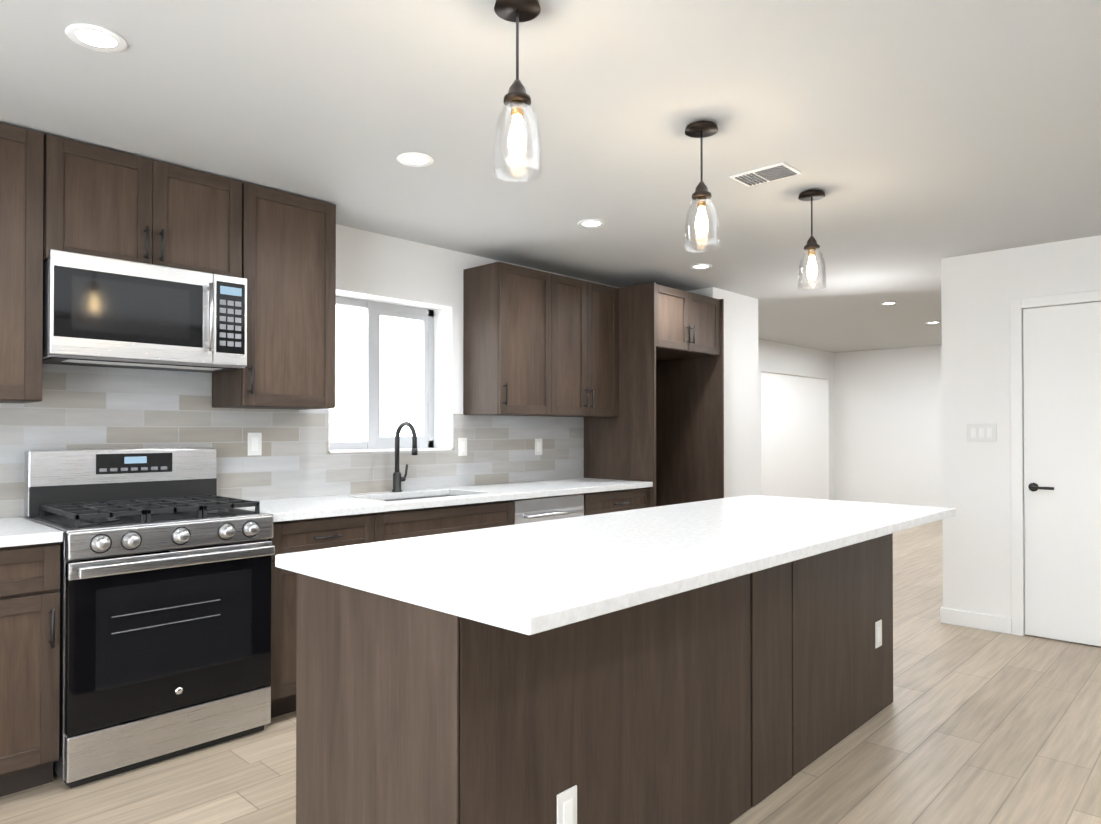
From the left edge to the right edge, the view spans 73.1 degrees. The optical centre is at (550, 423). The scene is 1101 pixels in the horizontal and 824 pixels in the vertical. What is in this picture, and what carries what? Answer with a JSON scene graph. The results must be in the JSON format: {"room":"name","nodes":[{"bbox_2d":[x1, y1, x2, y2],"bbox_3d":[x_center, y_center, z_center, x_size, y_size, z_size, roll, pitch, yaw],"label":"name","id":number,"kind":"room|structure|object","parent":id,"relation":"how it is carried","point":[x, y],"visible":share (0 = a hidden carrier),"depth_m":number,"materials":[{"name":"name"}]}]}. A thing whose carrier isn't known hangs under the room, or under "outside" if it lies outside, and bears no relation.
{"room":"kitchen","nodes":[
{"label":"kitchen","id":0,"kind":"room"},
{"bbox_2d":[22,224,617,517],"bbox_3d":[-1.394,0.100,4.098,0.280,2.420,7.820,-1,-1,44],"label":"wall","id":1,"kind":"structure","parent":0,"point":[371,262],"depth_m":4.47,"materials":[{"name":"white paint"}]},
{"bbox_2d":[0,122,51,402],"bbox_3d":[-2.269,-0.601,2.726,0.348,1.027,0.616,-1,-1,44],"label":"upper cabinet","id":2,"kind":"object","parent":1,"relation":"attached to","point":[25,154],"depth_m":2.79,"materials":[{"name":"brown wood"}]},
{"bbox_2d":[48,135,247,289],"bbox_3d":[-1.792,-0.869,3.230,0.348,0.482,0.760,-1,-1,44],"label":"upper cabinet","id":3,"kind":"object","parent":1,"relation":"attached to","point":[108,203],"depth_m":3.08,"materials":[{"name":"brown wood"}]},
{"bbox_2d":[43,249,246,372],"bbox_3d":[-1.753,-0.452,3.188,0.437,0.409,0.754,-1,-1,44],"label":"over-the-range microwave","id":4,"kind":"object","parent":3,"relation":"attached to","point":[99,311],"visible":1,"depth_m":3.03,"materials":[{"name":"silver metal"}]},
{"bbox_2d":[212,183,335,409],"bbox_3d":[-1.365,-0.592,3.676,0.348,1.027,0.472,-1,-1,44],"label":"upper cabinet","id":5,"kind":"object","parent":1,"relation":"attached to","point":[291,292],"depth_m":3.55,"materials":[{"name":"brown wood"}]},
{"bbox_2d":[0,364,583,517],"bbox_3d":[-1.179,0.051,4.114,0.008,0.682,4.140,-1,-1,44],"label":"tile backsplash","id":6,"kind":"structure","parent":1,"relation":"attached to","point":[88,408],"depth_m":3.73,"materials":[{"name":"grey tile"}]},
{"bbox_2d":[248,433,261,455],"bbox_3d":[-1.500,0.102,3.763,0.008,0.116,0.072,-1,-1,44],"label":"electrical outlet plate","id":7,"kind":"object","parent":6,"relation":"attached to","point":[254,444],"depth_m":3.76,"materials":[{"name":"white plastic"}]},
{"bbox_2d":[458,438,466,455],"bbox_3d":[-0.562,0.147,4.748,0.008,0.116,0.072,-1,-1,44],"label":"electrical outlet plate","id":8,"kind":"object","parent":6,"relation":"attached to","point":[462,442],"depth_m":4.74,"materials":[{"name":"white plastic"}]},
{"bbox_2d":[535,438,541,454],"bbox_3d":[-0.083,0.160,5.252,0.008,0.116,0.072,-1,-1,44],"label":"electrical outlet plate","id":9,"kind":"object","parent":6,"relation":"attached to","point":[538,442],"depth_m":5.24,"materials":[{"name":"white plastic"}]},
{"bbox_2d":[328,287,452,452],"bbox_3d":[-1.009,-0.296,4.480,0.245,0.920,0.880,-1,-1,44],"label":"window","id":10,"kind":"structure","parent":1,"relation":"in","point":[436,319],"depth_m":4.65,"materials":[{"name":"white"}]},
{"bbox_2d":[463,262,559,416],"bbox_3d":[-0.256,-0.526,4.841,0.348,0.935,0.517,-1,-1,44],"label":"upper cabinet","id":11,"kind":"object","parent":1,"relation":"attached to","point":[511,313],"depth_m":4.69,"materials":[{"name":"brown wood"}]},
{"bbox_2d":[560,275,623,417],"bbox_3d":[0.107,-0.522,5.223,0.348,0.935,0.766,-1,-1,44],"label":"upper cabinet","id":12,"kind":"object","parent":1,"relation":"attached to","point":[591,356],"depth_m":5.15,"materials":[{"name":"brown wood"}]},
{"bbox_2d":[620,282,723,361],"bbox_3d":[0.801,-0.762,5.737,0.628,0.445,0.890,-1,-1,44],"label":"upper cabinet","id":13,"kind":"object","parent":1,"relation":"attached to","point":[659,323],"depth_m":5.37,"materials":[{"name":"brown wood"}]},
{"bbox_2d":[388,521,507,539],"bbox_3d":[-0.741,0.570,3.692,0.021,0.050,4.034,-1,-1,44],"label":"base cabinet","id":14,"kind":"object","parent":0,"relation":"attached to","point":[483,524],"depth_m":3.89,"materials":[{"name":"brown wood"}]},
{"bbox_2d":[0,520,1100,823],"bbox_3d":[1.472,1.353,5.445,10.240,0.060,13.740,-1,-1,44],"label":"floor","id":15,"kind":"structure","parent":0,"point":[974,726],"depth_m":2.86,"materials":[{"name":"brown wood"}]},
{"bbox_2d":[0,545,60,796],"bbox_3d":[-2.171,0.857,2.618,0.618,0.880,0.616,-1,-1,44],"label":"base cabinet","id":16,"kind":"object","parent":15,"relation":"on","point":[30,551],"depth_m":2.57,"materials":[{"name":"brown wood"}]},
{"bbox_2d":[0,517,62,548],"bbox_3d":[-2.162,0.397,2.613,0.647,0.037,0.616,-1,-1,44],"label":"countertop","id":17,"kind":"structure","parent":16,"relation":"on","point":[15,532],"depth_m":2.59,"materials":[{"name":"white stone"}]},
{"bbox_2d":[24,448,274,788],"bbox_3d":[-1.652,0.706,3.081,0.716,1.190,0.752,-1,-1,44],"label":"range","id":18,"kind":"object","parent":15,"relation":"on","point":[165,597],"visible":1,"depth_m":2.89,"materials":[{"name":"silver metal"}]},
{"bbox_2d":[268,513,391,717],"bbox_3d":[-1.228,0.866,3.610,0.618,0.880,0.585,-1,-1,44],"label":"base cabinet","id":19,"kind":"object","parent":15,"relation":"on","point":[329,532],"depth_m":3.27,"materials":[{"name":"brown wood"}]},
{"bbox_2d":[239,478,651,524],"bbox_3d":[-0.470,0.413,4.391,0.647,0.037,2.754,-1,-1,44],"label":"countertop","id":20,"kind":"structure","parent":19,"relation":"on","point":[396,500],"depth_m":4.07,"materials":[{"name":"white stone"}]},
{"bbox_2d":[392,421,417,491],"bbox_3d":[-0.822,0.189,4.288,0.218,0.408,0.108,0,-1,44],"label":"faucet","id":21,"kind":"object","parent":20,"relation":"on","point":[397,479],"depth_m":4.31,"materials":[{"name":"black metal"}]},
{"bbox_2d":[382,495,452,500],"bbox_3d":[-0.719,0.538,4.128,0.414,0.215,0.724,0,-1,44],"label":"sink basin","id":22,"kind":"object","parent":20,"relation":"in","point":[395,497],"depth_m":4.30,"materials":[{"name":"silver metal"}]},
{"bbox_2d":[513,494,583,523],"bbox_3d":[-0.195,0.879,4.657,0.655,0.872,0.606,-1,-1,44],"label":"dishwasher","id":23,"kind":"object","parent":15,"relation":"on","point":[529,510],"visible":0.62,"depth_m":4.45,"materials":[{"name":"silver metal"}]},
{"bbox_2d":[532,489,648,515],"bbox_3d":[0.234,0.880,5.146,0.618,0.880,0.686,-1,-1,44],"label":"base cabinet","id":24,"kind":"object","parent":15,"relation":"on","point":[623,499],"depth_m":4.91,"materials":[{"name":"brown wood"}]},
{"bbox_2d":[296,535,892,823],"bbox_3d":[0.451,0.851,2.766,0.709,0.894,2.616,-1,-1,44],"label":"kitchen island","id":25,"kind":"object","parent":15,"relation":"on","point":[729,660],"depth_m":1.99,"materials":[{"name":"brown wood"}]},
{"bbox_2d":[275,495,955,638],"bbox_3d":[0.521,0.384,2.677,1.000,0.035,2.676,-1,-1,44],"label":"island countertop","id":26,"kind":"structure","parent":25,"relation":"on","point":[528,580],"depth_m":2.04,"materials":[{"name":"white stone"}]},
{"bbox_2d":[0,0,1100,352],"bbox_3d":[1.472,-1.177,5.468,10.240,0.160,13.740,-1,-1,44],"label":"ceiling","id":27,"kind":"structure","parent":0,"point":[916,140],"depth_m":2.75,"materials":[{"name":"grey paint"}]},
{"bbox_2d":[65,23,126,52],"bbox_3d":[-1.324,-1.124,2.165,0.156,0.008,0.156,-1,-1,44],"label":"recessed light","id":28,"kind":"object","parent":27,"relation":"in","point":[94,35],"visible":1,"depth_m":2.16,"materials":[{"name":"white plastic"}]},
{"bbox_2d":[397,152,433,166],"bbox_3d":[-0.570,-1.115,3.132,0.156,0.008,0.156,-1,-1,44],"label":"recessed light","id":29,"kind":"object","parent":27,"relation":"in","point":[412,158],"visible":0.98,"depth_m":3.13,"materials":[{"name":"white plastic"}]},
{"bbox_2d":[493,0,541,181],"bbox_3d":[-0.088,-0.897,1.971,0.130,0.466,0.130,-1,-1,44],"label":"pendant light","id":30,"kind":"object","parent":27,"relation":"hanging from","point":[517,99],"visible":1,"depth_m":1.96,"materials":[{"name":"clear glass"}]},
{"bbox_2d":[577,219,605,227],"bbox_3d":[0.226,-1.106,4.099,0.156,0.008,0.156,-1,-1,44],"label":"recessed light","id":31,"kind":"object","parent":27,"relation":"in","point":[591,222],"visible":0.94,"depth_m":4.10,"materials":[{"name":"white plastic"}]},
{"bbox_2d":[690,264,711,268],"bbox_3d":[1.048,-1.096,5.167,0.156,0.008,0.156,-1,-1,44],"label":"recessed light","id":32,"kind":"object","parent":27,"relation":"in","point":[700,266],"visible":1,"depth_m":5.17,"materials":[{"name":"white plastic"}]},
{"bbox_2d":[684,121,719,251],"bbox_3d":[0.565,-0.889,2.773,0.130,0.466,0.130,-1,-1,44],"label":"pendant light","id":33,"kind":"object","parent":27,"relation":"hanging from","point":[702,194],"visible":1,"depth_m":2.76,"materials":[{"name":"clear glass"}]},
{"bbox_2d":[729,162,801,186],"bbox_3d":[0.960,-1.111,3.318,0.260,0.010,0.180,-1,-1,44],"label":"ceiling vent","id":34,"kind":"object","parent":27,"relation":"in","point":[781,170],"visible":1,"depth_m":3.30,"materials":[{"name":"white metal"}]},
{"bbox_2d":[798,189,825,290],"bbox_3d":[1.251,-0.882,3.553,0.130,0.466,0.130,-1,-1,44],"label":"pendant light","id":35,"kind":"object","parent":27,"relation":"hanging from","point":[812,246],"visible":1,"depth_m":3.54,"materials":[{"name":"clear glass"}]},
{"bbox_2d":[880,302,896,304],"bbox_3d":[3.303,-1.177,7.247,0.156,0.008,0.156,-1,-1,44],"label":"recessed light","id":36,"kind":"object","parent":27,"relation":"in","point":[888,303],"visible":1,"depth_m":7.25,"materials":[{"name":"white"}]},
{"bbox_2d":[687,287,758,497],"bbox_3d":[1.348,0.071,6.370,0.560,2.520,0.748,-1,-1,44],"label":"wall block","id":37,"kind":"object","parent":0,"point":[741,430],"visible":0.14,"depth_m":6.22,"materials":[{"name":"white paint"}]},
{"bbox_2d":[758,339,833,499],"bbox_3d":[2.489,0.102,9.803,0.120,2.520,5.800,-1,-1,44],"label":"wall","id":38,"kind":"structure","parent":0,"point":[783,359],"depth_m":11.38,"materials":[{"name":"white paint"}]},
{"bbox_2d":[761,345,941,506],"bbox_3d":[6.167,0.108,10.390,10.240,2.520,0.120,-1,-1,44],"label":"wall","id":39,"kind":"structure","parent":0,"point":[887,425],"depth_m":11.52,"materials":[{"name":"white paint"}]},
{"bbox_2d":[941,235,1100,634],"bbox_3d":[4.028,0.096,3.659,3.820,2.420,0.120,-1,-1,44],"label":"wall","id":40,"kind":"structure","parent":0,"point":[979,291],"depth_m":4.76,"materials":[{"name":"white paint"}]},
{"bbox_2d":[940,607,1011,633],"bbox_3d":[2.738,1.266,4.785,0.409,0.100,0.013,-1,-1,44],"label":"baseboard","id":41,"kind":"structure","parent":40,"relation":"attached to","point":[977,620],"depth_m":4.76,"materials":[{"name":"white wood"}]},
{"bbox_2d":[967,424,996,441],"bbox_3d":[2.770,0.056,4.767,0.170,0.116,0.010,-1,-1,44],"label":"switch plate","id":42,"kind":"object","parent":40,"relation":"attached to","point":[981,432],"visible":1,"depth_m":4.76,"materials":[{"name":"white plastic"}]},
{"bbox_2d":[1010,290,1100,635],"bbox_3d":[3.228,0.264,4.326,0.944,2.097,0.014,-1,-1,44],"label":"door frame","id":43,"kind":"structure","parent":40,"relation":"attached to","point":[1017,305],"depth_m":4.62,"materials":[{"name":"white wood"}]},
{"bbox_2d":[1023,302,1100,646],"bbox_3d":[3.231,0.293,4.329,0.812,2.023,0.106,-1,-1,44],"label":"door","id":44,"kind":"structure","parent":40,"relation":"in","point":[1062,434],"depth_m":4.48,"materials":[{"name":"white wood"}]},
{"label":"outside","id":45,"kind":"structure","parent":0,"visible":0},
{"bbox_2d":[330,306,421,441],"bbox_3d":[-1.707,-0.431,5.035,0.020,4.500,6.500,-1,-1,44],"label":"window glass","id":46,"kind":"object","parent":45,"point":[396,410],"depth_m":5.52,"materials":[{"name":"glass"}]}
]}

